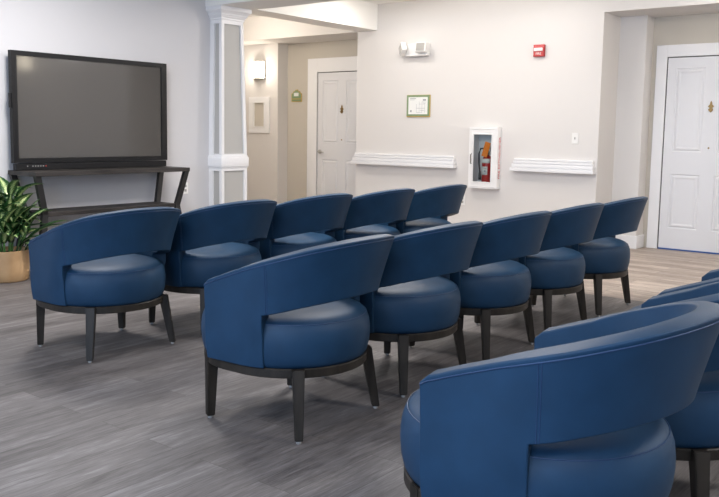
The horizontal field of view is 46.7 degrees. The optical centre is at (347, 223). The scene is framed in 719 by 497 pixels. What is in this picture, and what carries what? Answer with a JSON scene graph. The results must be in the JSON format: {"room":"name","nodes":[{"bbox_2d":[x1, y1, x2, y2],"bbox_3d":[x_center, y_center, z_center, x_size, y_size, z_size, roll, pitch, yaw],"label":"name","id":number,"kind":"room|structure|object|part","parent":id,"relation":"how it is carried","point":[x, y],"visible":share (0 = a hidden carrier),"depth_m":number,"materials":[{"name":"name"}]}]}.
{"room":"care facility","nodes":[
{"label":"care facility","id":0,"kind":"room"},
{"bbox_2d":[0,0,209,246],"bbox_3d":[-3.910,-0.861,5.604,0.140,2.797,8.120,6,8,38],"label":"wall","id":1,"kind":"structure","parent":0,"point":[173,33],"depth_m":7.76,"materials":[{"name":"grey paint"}]},
{"bbox_2d":[183,182,187,193],"bbox_3d":[-1.632,-0.359,8.403,0.008,0.116,0.072,6,8,38],"label":"wall outlet","id":2,"kind":"object","parent":1,"relation":"attached to","point":[186,185],"visible":0.61,"depth_m":8.41,"materials":[{"name":"white plastic"}]},
{"bbox_2d":[244,43,287,203],"bbox_3d":[-1.683,-1.481,12.968,2.010,2.476,0.375,6,8,38],"label":"wall","id":3,"kind":"structure","parent":0,"point":[266,152],"depth_m":12.34,"materials":[{"name":"white paint"}]},
{"bbox_2d":[253,61,264,79],"bbox_3d":[-1.324,-2.267,12.287,0.230,0.265,0.110,6,8,38],"label":"wall sconce","id":4,"kind":"object","parent":3,"relation":"attached to","point":[259,66],"visible":1,"depth_m":12.24,"materials":[{"name":"white glass"}]},
{"bbox_2d":[249,97,269,132],"bbox_3d":[-1.308,-1.619,12.391,0.420,0.530,0.028,6,8,38],"label":"framed picture","id":5,"kind":"object","parent":3,"relation":"attached to","point":[259,107],"visible":1,"depth_m":12.39,"materials":[{"name":"white paint"}]},
{"bbox_3d":[-1.302,-1.625,12.398,0.210,0.350,0.004,6,8,38],"label":"inset panel","id":6,"kind":"part","parent":5,"relation":"part of","materials":[{"name":"beige paint"}]},
{"bbox_2d":[243,16,357,45],"bbox_3d":[-1.095,-2.781,12.074,3.830,0.321,0.825,6,8,38],"label":"ceiling","id":7,"kind":"structure","parent":0,"point":[261,29],"depth_m":11.46,"materials":[{"name":"white paint"}]},
{"bbox_2d":[252,0,377,31],"bbox_3d":[-0.439,-2.498,9.604,0.310,0.321,2.225,6,8,38],"label":"header","id":8,"kind":"object","parent":7,"relation":"attached to","point":[351,15],"visible":0.8,"depth_m":9.77,"materials":[{"name":"white paint"}]},
{"bbox_2d":[287,39,357,200],"bbox_3d":[-0.124,-1.336,11.860,1.820,2.476,0.160,6,8,38],"label":"wall","id":9,"kind":"structure","parent":0,"point":[298,54],"depth_m":12.19,"materials":[{"name":"beige paint"}]},
{"bbox_2d":[291,90,301,101],"bbox_3d":[-0.739,-1.874,12.191,0.200,0.177,0.016,6,8,38],"label":"plaque","id":10,"kind":"object","parent":9,"relation":"attached to","point":[296,96],"visible":1,"depth_m":12.18,"materials":[{"name":"green metal"}]},
{"bbox_2d":[307,56,356,196],"bbox_3d":[-0.091,-1.202,11.691,1.290,2.247,0.081,6,8,38],"label":"door","id":11,"kind":"structure","parent":9,"relation":"in","point":[332,82],"depth_m":11.81,"materials":[{"name":"white paint"}]},
{"bbox_2d":[247,0,411,17],"bbox_3d":[-0.531,-2.194,4.921,13.900,0.100,11.500,6,8,38],"label":"ceiling","id":12,"kind":"structure","parent":0,"point":[371,1],"depth_m":10.15,"materials":[{"name":"white paint"}]},
{"bbox_2d":[205,0,338,9],"bbox_3d":[2.446,-2.001,5.596,9.870,0.345,0.450,6,8,38],"label":"beam","id":13,"kind":"structure","parent":12,"relation":"attached to","point":[245,4],"depth_m":8.20,"materials":[{"name":"white paint"}]},
{"bbox_2d":[0,247,718,496],"bbox_3d":[-0.573,0.685,5.239,13.900,0.100,11.500,6,8,38],"label":"floor","id":14,"kind":"structure","parent":0,"point":[131,421],"depth_m":3.65,"materials":[{"name":"grey wood"}]},
{"bbox_2d":[0,177,67,282],"bbox_3d":[-2.665,0.028,6.606,0.692,0.845,0.693,6,8,38],"label":"potted plant","id":15,"kind":"object","parent":14,"relation":"on","point":[16,220],"visible":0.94,"depth_m":6.55,"materials":[{"name":"green plant"}]},
{"bbox_3d":[-2.685,-0.003,6.616,0.275,0.479,0.293,6,8,38],"label":"stem","id":16,"kind":"part","parent":15,"relation":"part of","materials":[{"name":"green plant"}]},
{"bbox_3d":[-2.706,0.324,6.638,0.344,0.248,0.344,6,8,38],"label":"pot","id":17,"kind":"part","parent":15,"relation":"part of","materials":[{"name":"beige ceramic"}]},
{"bbox_2d":[8,166,189,246],"bbox_3d":[-2.153,-0.062,7.433,0.420,0.857,1.595,6,8,38],"label":"stand","id":18,"kind":"object","parent":14,"relation":"on","point":[37,175],"visible":0.73,"depth_m":7.22,"materials":[{"name":"grey wood"}]},
{"bbox_3d":[-2.740,-0.002,6.975,0.154,0.821,0.060,-2,7,-25],"label":"leg","id":19,"kind":"part","parent":18,"relation":"part of","materials":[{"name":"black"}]},
{"bbox_3d":[-2.479,0.025,6.766,0.060,0.821,0.154,2,6,12],"label":"leg","id":20,"kind":"part","parent":18,"relation":"part of","materials":[{"name":"black"}]},
{"bbox_2d":[8,50,166,169],"bbox_3d":[-2.261,-0.986,7.421,0.090,0.976,1.597,6,8,38],"label":"television","id":21,"kind":"object","parent":18,"relation":"on","point":[76,112],"visible":1,"depth_m":7.32,"materials":[{"name":"black plastic"}]},
{"bbox_3d":[-2.747,-1.007,6.789,0.035,0.120,0.012,6,8,38],"label":"handle","id":22,"kind":"part","parent":21,"relation":"part of","materials":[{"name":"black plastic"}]},
{"bbox_2d":[8,166,189,176],"bbox_3d":[-2.147,-0.470,7.388,0.420,0.036,1.595,6,8,38],"label":"shelf","id":23,"kind":"object","parent":18,"relation":"attached to","point":[154,169],"depth_m":7.16,"materials":[{"name":"grey wood"}]},
{"bbox_2d":[29,201,174,216],"bbox_3d":[-2.152,-0.137,7.424,0.310,0.032,1.365,6,8,38],"label":"shelf","id":24,"kind":"object","parent":18,"relation":"attached to","point":[112,207],"depth_m":7.30,"materials":[{"name":"grey wood"}]},
{"bbox_3d":[-1.828,-0.113,8.103,0.060,0.821,0.154,2,6,12],"label":"leg","id":25,"kind":"part","parent":18,"relation":"part of","materials":[{"name":"black"}]},
{"bbox_3d":[-1.567,-0.086,7.894,0.154,0.821,0.060,-2,7,-25],"label":"leg","id":26,"kind":"part","parent":18,"relation":"part of","materials":[{"name":"black"}]},
{"bbox_2d":[28,207,180,362],"bbox_3d":[-1.349,0.283,4.656,0.843,0.805,0.723,6,8,39],"label":"barrel chair","id":27,"kind":"object","parent":14,"relation":"on","point":[114,261],"visible":1,"depth_m":4.37,"materials":[{"name":"blue leather"}]},
{"bbox_3d":[-1.701,0.537,4.632,0.049,0.271,0.049,-2,7,-22],"label":"leg","id":28,"kind":"part","parent":27,"relation":"part of","materials":[{"name":"brown wood"}]},
{"bbox_3d":[-1.338,0.574,4.351,0.049,0.271,0.090,0,6,-5],"label":"leg","id":29,"kind":"part","parent":27,"relation":"part of","materials":[{"name":"brown wood"}]},
{"bbox_3d":[-1.259,0.152,4.567,0.608,0.522,0.712,6,8,39],"label":"backrest","id":30,"kind":"part","parent":27,"relation":"part of","materials":[{"name":"blue leather"}]},
{"bbox_3d":[-1.387,0.291,4.688,0.740,0.218,0.674,6,8,39],"label":"seat","id":31,"kind":"part","parent":27,"relation":"part of","materials":[{"name":"blue leather"}]},
{"bbox_3d":[-1.365,0.498,5.033,0.049,0.271,0.049,2,6,12],"label":"leg","id":32,"kind":"part","parent":27,"relation":"part of","materials":[{"name":"brown wood"}]},
{"bbox_3d":[-1.021,0.536,4.730,0.090,0.271,0.049,0,6,-5],"label":"leg","id":33,"kind":"part","parent":27,"relation":"part of","materials":[{"name":"brown wood"}]},
{"bbox_2d":[149,199,276,334],"bbox_3d":[-0.864,0.226,5.233,0.843,0.805,0.723,6,8,38],"label":"barrel chair","id":34,"kind":"object","parent":14,"relation":"on","point":[208,242],"visible":0.76,"depth_m":4.92,"materials":[{"name":"blue leather"}]},
{"bbox_3d":[-1.214,0.481,5.204,0.049,0.271,0.049,-2,7,-23],"label":"leg","id":35,"kind":"part","parent":34,"relation":"part of","materials":[{"name":"brown wood"}]},
{"bbox_3d":[-0.846,0.517,4.929,0.049,0.271,0.090,0,6,-6],"label":"leg","id":36,"kind":"part","parent":34,"relation":"part of","materials":[{"name":"brown wood"}]},
{"bbox_3d":[-0.772,0.095,5.146,0.608,0.522,0.712,6,8,38],"label":"backrest","id":37,"kind":"part","parent":34,"relation":"part of","materials":[{"name":"blue leather"}]},
{"bbox_3d":[-0.901,0.235,5.265,0.740,0.218,0.674,6,8,38],"label":"seat","id":38,"kind":"part","parent":34,"relation":"part of","materials":[{"name":"blue leather"}]},
{"bbox_2d":[206,5,251,205],"bbox_3d":[-1.302,-0.994,8.717,0.424,2.452,0.424,6,8,38],"label":"column","id":39,"kind":"structure","parent":14,"relation":"on","point":[228,159],"depth_m":8.57,"materials":[{"name":"grey"}]},
{"bbox_3d":[-1.303,-0.938,8.723,0.324,2.340,0.324,6,8,38],"label":"panel","id":40,"kind":"part","parent":39,"relation":"part of","materials":[{"name":"grey"}]},
{"bbox_2d":[201,234,394,443],"bbox_3d":[-0.225,0.419,3.573,0.843,0.805,0.723,5,8,35],"label":"barrel chair","id":41,"kind":"object","parent":14,"relation":"on","point":[295,316],"visible":1,"depth_m":3.28,"materials":[{"name":"blue leather"}]},
{"bbox_3d":[-0.572,0.676,3.525,0.049,0.271,0.049,-2,7,-26],"label":"leg","id":42,"kind":"part","parent":41,"relation":"part of","materials":[{"name":"brown wood"}]},
{"bbox_3d":[-0.265,0.428,3.603,0.740,0.218,0.674,5,8,35],"label":"seat","id":43,"kind":"part","parent":41,"relation":"part of","materials":[{"name":"blue leather"}]},
{"bbox_3d":[-0.265,0.634,3.948,0.049,0.271,0.049,2,6,8],"label":"leg","id":44,"kind":"part","parent":41,"relation":"part of","materials":[{"name":"brown wood"}]},
{"bbox_3d":[-0.191,0.710,3.270,0.049,0.271,0.090,0,6,-9],"label":"leg","id":45,"kind":"part","parent":41,"relation":"part of","materials":[{"name":"brown wood"}]},
{"bbox_3d":[-0.130,0.287,3.491,0.608,0.522,0.712,5,8,35],"label":"backrest","id":46,"kind":"part","parent":41,"relation":"part of","materials":[{"name":"blue leather"}]},
{"bbox_3d":[0.099,0.670,3.670,0.090,0.271,0.049,0,6,-9],"label":"leg","id":47,"kind":"part","parent":41,"relation":"part of","materials":[{"name":"brown wood"}]},
{"bbox_2d":[259,193,352,259],"bbox_3d":[-0.385,0.167,5.833,0.843,0.805,0.723,6,8,38],"label":"barrel chair","id":48,"kind":"object","parent":14,"relation":"on","point":[302,223],"visible":0.54,"depth_m":5.50,"materials":[{"name":"blue leather"}]},
{"bbox_3d":[-0.423,0.175,5.864,0.740,0.218,0.674,6,8,38],"label":"seat","id":49,"kind":"part","parent":48,"relation":"part of","materials":[{"name":"blue leather"}]},
{"bbox_2d":[334,188,414,240],"bbox_3d":[0.095,0.108,6.426,0.843,0.805,0.723,6,8,38],"label":"barrel chair","id":50,"kind":"object","parent":14,"relation":"on","point":[375,213],"visible":0.48,"depth_m":6.08,"materials":[{"name":"blue leather"}]},
{"bbox_3d":[0.057,0.117,6.458,0.740,0.218,0.674,6,8,38],"label":"seat","id":51,"kind":"part","parent":50,"relation":"part of","materials":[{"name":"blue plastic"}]},
{"bbox_2d":[323,221,482,397],"bbox_3d":[0.243,0.360,4.168,0.843,0.805,0.723,6,8,38],"label":"barrel chair","id":52,"kind":"object","parent":14,"relation":"on","point":[416,299],"visible":0.64,"depth_m":3.86,"materials":[{"name":"blue leather"}]},
{"bbox_3d":[0.221,0.575,4.545,0.049,0.271,0.049,2,6,11],"label":"leg","id":53,"kind":"part","parent":52,"relation":"part of","materials":[{"name":"brown wood"}]},
{"bbox_3d":[0.260,0.651,3.863,0.049,0.271,0.090,0,6,-6],"label":"leg","id":54,"kind":"part","parent":52,"relation":"part of","materials":[{"name":"brown wood"}]},
{"bbox_3d":[0.204,0.369,4.199,0.740,0.218,0.674,6,8,38],"label":"seat","id":55,"kind":"part","parent":52,"relation":"part of","materials":[{"name":"blue leather"}]},
{"bbox_3d":[0.334,0.229,4.081,0.608,0.522,0.712,6,8,38],"label":"backrest","id":56,"kind":"part","parent":52,"relation":"part of","materials":[{"name":"blue leather"}]},
{"bbox_3d":[0.570,0.613,4.247,0.090,0.271,0.049,0,6,-6],"label":"leg","id":57,"kind":"part","parent":52,"relation":"part of","materials":[{"name":"brown wood"}]},
{"bbox_2d":[396,184,466,233],"bbox_3d":[0.575,0.050,7.020,0.843,0.805,0.723,6,8,38],"label":"barrel chair","id":58,"kind":"object","parent":14,"relation":"on","point":[430,207],"visible":0.48,"depth_m":6.67,"materials":[{"name":"blue leather"}]},
{"bbox_3d":[0.537,0.058,7.052,0.740,0.218,0.674,6,8,38],"label":"seat","id":59,"kind":"part","parent":58,"relation":"part of","materials":[{"name":"blue leather"}]},
{"bbox_2d":[409,211,551,359],"bbox_3d":[0.722,0.302,4.754,0.843,0.805,0.723,6,8,38],"label":"barrel chair","id":60,"kind":"object","parent":14,"relation":"on","point":[494,283],"visible":0.66,"depth_m":4.44,"materials":[{"name":"blue leather"}]},
{"bbox_3d":[0.701,0.517,5.131,0.049,0.271,0.049,2,6,11],"label":"leg","id":61,"kind":"part","parent":60,"relation":"part of","materials":[{"name":"brown wood"}]},
{"bbox_3d":[0.739,0.593,4.450,0.049,0.271,0.090,0,6,-6],"label":"leg","id":62,"kind":"part","parent":60,"relation":"part of","materials":[{"name":"brown wood"}]},
{"bbox_3d":[0.684,0.311,4.786,0.740,0.218,0.674,6,8,38],"label":"seat","id":63,"kind":"part","parent":60,"relation":"part of","materials":[{"name":"blue leather"}]},
{"bbox_3d":[0.814,0.171,4.668,0.608,0.522,0.712,6,8,38],"label":"backrest","id":64,"kind":"part","parent":60,"relation":"part of","materials":[{"name":"blue leather"}]},
{"bbox_3d":[1.050,0.555,4.834,0.090,0.271,0.049,0,6,-6],"label":"leg","id":65,"kind":"part","parent":60,"relation":"part of","materials":[{"name":"brown wood"}]},
{"bbox_2d":[474,203,604,330],"bbox_3d":[1.194,0.244,5.344,0.843,0.805,0.723,6,8,38],"label":"barrel chair","id":66,"kind":"object","parent":14,"relation":"on","point":[557,269],"visible":0.5,"depth_m":5.03,"materials":[{"name":"blue leather"}]},
{"bbox_3d":[0.844,0.499,5.315,0.049,0.271,0.049,-2,7,-23],"label":"leg","id":67,"kind":"part","parent":66,"relation":"part of","materials":[{"name":"brown wood"}]},
{"bbox_3d":[1.211,0.534,5.040,0.049,0.271,0.090,0,6,-6],"label":"leg","id":68,"kind":"part","parent":66,"relation":"part of","materials":[{"name":"brown wood"}]},
{"bbox_3d":[1.156,0.253,5.377,0.740,0.218,0.674,6,8,38],"label":"seat","id":69,"kind":"part","parent":66,"relation":"part of","materials":[{"name":"blue leather"}]},
{"bbox_3d":[1.286,0.113,5.258,0.608,0.522,0.712,6,8,38],"label":"backrest","id":70,"kind":"part","parent":66,"relation":"part of","materials":[{"name":"blue leather"}]},
{"bbox_3d":[1.522,0.496,5.424,0.090,0.271,0.049,0,6,-6],"label":"leg","id":71,"kind":"part","parent":66,"relation":"part of","materials":[{"name":"brown wood"}]},
{"bbox_2d":[400,301,718,496],"bbox_3d":[0.549,0.575,2.264,0.843,0.805,0.723,6,8,39],"label":"barrel chair","id":72,"kind":"object","parent":14,"relation":"on","point":[582,412],"visible":1,"depth_m":1.95,"materials":[{"name":"blue leather"}]},
{"bbox_3d":[0.198,0.829,2.240,0.049,0.271,0.049,-2,7,-22],"label":"leg","id":73,"kind":"part","parent":72,"relation":"part of","materials":[{"name":"brown wood"}]},
{"bbox_3d":[0.511,0.584,2.296,0.740,0.218,0.674,6,8,39],"label":"seat","id":74,"kind":"part","parent":72,"relation":"part of","materials":[{"name":"blue leather"}]},
{"bbox_2d":[530,196,647,316],"bbox_3d":[1.678,0.186,5.933,0.843,0.805,0.723,6,8,38],"label":"barrel chair","id":75,"kind":"object","parent":14,"relation":"on","point":[607,256],"visible":0.53,"depth_m":5.62,"materials":[{"name":"blue leather"}]},
{"bbox_3d":[1.328,0.441,5.904,0.049,0.271,0.049,-2,7,-23],"label":"leg","id":76,"kind":"part","parent":75,"relation":"part of","materials":[{"name":"brown wood"}]},
{"bbox_3d":[1.695,0.476,5.629,0.049,0.271,0.090,0,6,-6],"label":"leg","id":77,"kind":"part","parent":75,"relation":"part of","materials":[{"name":"brown wood"}]},
{"bbox_3d":[1.640,0.194,5.965,0.740,0.218,0.674,6,8,38],"label":"seat","id":78,"kind":"part","parent":75,"relation":"part of","materials":[{"name":"blue leather"}]},
{"bbox_3d":[1.770,0.054,5.846,0.608,0.522,0.712,6,8,38],"label":"backrest","id":79,"kind":"part","parent":75,"relation":"part of","materials":[{"name":"blue leather"}]},
{"bbox_3d":[2.006,0.439,6.013,0.090,0.271,0.049,0,6,-6],"label":"leg","id":80,"kind":"part","parent":75,"relation":"part of","materials":[{"name":"brown wood"}]},
{"bbox_2d":[630,269,718,309],"bbox_3d":[1.560,0.463,3.416,0.843,0.805,0.723,6,8,38],"label":"barrel chair","id":81,"kind":"object","parent":14,"relation":"on","point":[712,276],"visible":0.13,"depth_m":3.21,"materials":[{"name":"blue leather"}]},
{"bbox_3d":[1.651,0.331,3.328,0.608,0.522,0.712,6,8,38],"label":"backrest","id":82,"kind":"part","parent":81,"relation":"part of","materials":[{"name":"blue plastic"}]},
{"bbox_2d":[641,282,718,496],"bbox_3d":[1.054,0.523,2.797,0.843,0.805,0.723,6,8,41],"label":"barrel chair","id":83,"kind":"object","parent":14,"relation":"on","point":[695,428],"visible":0.15,"depth_m":2.48,"materials":[{"name":"blue leather"}]},
{"bbox_3d":[1.143,0.393,2.706,0.608,0.522,0.712,6,8,41],"label":"backrest","id":84,"kind":"part","parent":83,"relation":"part of","materials":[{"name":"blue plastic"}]},
{"bbox_3d":[1.018,0.532,2.831,0.740,0.218,0.674,6,8,41],"label":"seat","id":85,"kind":"part","parent":83,"relation":"part of","materials":[{"name":"blue leather"}]},
{"bbox_3d":[1.054,0.814,2.492,0.049,0.271,0.090,0,6,-3],"label":"leg","id":86,"kind":"part","parent":83,"relation":"part of","materials":[{"name":"brown wood"}]},
{"bbox_2d":[355,0,620,222],"bbox_3d":[1.635,-1.268,10.016,3.226,2.797,0.825,6,8,38],"label":"wall","id":87,"kind":"structure","parent":0,"point":[481,69],"depth_m":9.42,"materials":[{"name":"white paint"}]},
{"bbox_2d":[351,153,456,167],"bbox_3d":[0.671,-0.785,10.253,1.539,0.140,0.090,6,8,38],"label":"handrail","id":88,"kind":"object","parent":87,"relation":"attached to","point":[437,161],"visible":1,"depth_m":10.20,"materials":[{"name":"white paint"}]},
{"bbox_2d":[399,42,429,56],"bbox_3d":[0.782,-2.097,9.985,0.426,0.169,0.165,6,8,38],"label":"emergency light","id":89,"kind":"object","parent":87,"relation":"attached to","point":[420,48],"visible":1,"depth_m":9.98,"materials":[{"name":"white plastic"}]},
{"bbox_2d":[406,95,430,116],"bbox_3d":[0.862,-1.426,10.081,0.340,0.266,0.019,6,8,38],"label":"evacuation plan","id":90,"kind":"object","parent":87,"relation":"attached to","point":[417,105],"visible":1,"depth_m":10.07,"materials":[{"name":"white paper"}]},
{"bbox_2d":[468,127,501,188],"bbox_3d":[1.595,-0.757,9.553,0.369,0.698,0.210,6,8,38],"label":"fire extinguisher cabinet","id":91,"kind":"object","parent":87,"relation":"attached to","point":[478,136],"visible":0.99,"depth_m":9.52,"materials":[{"name":"white metal"}]},
{"bbox_2d":[478,141,490,181],"bbox_3d":[1.598,-0.692,9.595,0.180,0.512,0.126,6,8,38],"label":"fire extinguisher","id":92,"kind":"object","parent":91,"relation":"in","point":[486,161],"visible":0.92,"depth_m":9.54,"materials":[{"name":"red metal"}]},
{"bbox_3d":[1.613,-0.617,9.591,0.124,0.365,0.124,6,8,38],"label":"tank","id":93,"kind":"part","parent":92,"relation":"part of","materials":[{"name":"red metal"}]},
{"bbox_2d":[533,44,545,56],"bbox_3d":[2.080,-1.876,9.025,0.124,0.128,0.060,6,8,38],"label":"fire alarm","id":94,"kind":"object","parent":87,"relation":"attached to","point":[538,50],"visible":1,"depth_m":9.01,"materials":[{"name":"red plastic"}]},
{"bbox_2d":[509,158,595,173],"bbox_3d":[2.215,-0.626,9.020,0.966,0.140,0.090,6,8,38],"label":"handrail","id":95,"kind":"object","parent":87,"relation":"attached to","point":[519,164],"visible":1,"depth_m":8.98,"materials":[{"name":"white paint"}]},
{"bbox_2d":[572,133,578,143],"bbox_3d":[2.426,-0.910,8.870,0.072,0.116,0.014,6,8,38],"label":"light switch","id":96,"kind":"object","parent":87,"relation":"attached to","point":[574,135],"visible":1,"depth_m":8.87,"materials":[{"name":"white plastic"}]},
{"bbox_2d":[616,235,636,248],"bbox_3d":[3.015,0.192,9.082,0.287,0.140,0.016,6,8,38],"label":"baseboard","id":97,"kind":"object","parent":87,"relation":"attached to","point":[631,240],"visible":0.48,"depth_m":9.03,"materials":[{"name":"white paint"}]},
{"bbox_2d":[612,15,653,235],"bbox_3d":[3.142,-0.985,9.115,0.287,2.476,0.375,6,8,38],"label":"wall","id":98,"kind":"structure","parent":87,"relation":"attached to","point":[636,32],"depth_m":8.94,"materials":[{"name":"white paint"}]},
{"bbox_2d":[604,0,718,17],"bbox_3d":[5.497,-2.103,6.810,6.644,0.321,0.825,6,8,38],"label":"wall","id":99,"kind":"structure","parent":0,"point":[620,8],"depth_m":8.38,"materials":[{"name":"white paint"}]},
{"bbox_2d":[643,13,718,246],"bbox_3d":[5.797,-0.727,7.133,6.357,2.476,0.160,6,8,38],"label":"wall","id":100,"kind":"structure","parent":0,"point":[698,28],"depth_m":8.80,"materials":[{"name":"beige paint"}]},
{"bbox_2d":[637,234,643,248],"bbox_3d":[3.193,0.194,9.087,0.016,0.140,0.215,6,8,38],"label":"baseboard","id":101,"kind":"structure","parent":100,"relation":"attached to","point":[640,238],"depth_m":9.08,"materials":[{"name":"white paint"}]},
{"bbox_2d":[646,42,718,254],"bbox_3d":[3.754,-0.774,8.654,1.172,2.176,0.035,6,8,38],"label":"door","id":102,"kind":"structure","parent":100,"relation":"in","point":[683,208],"depth_m":8.80,"materials":[{"name":"white paint"}]}
]}

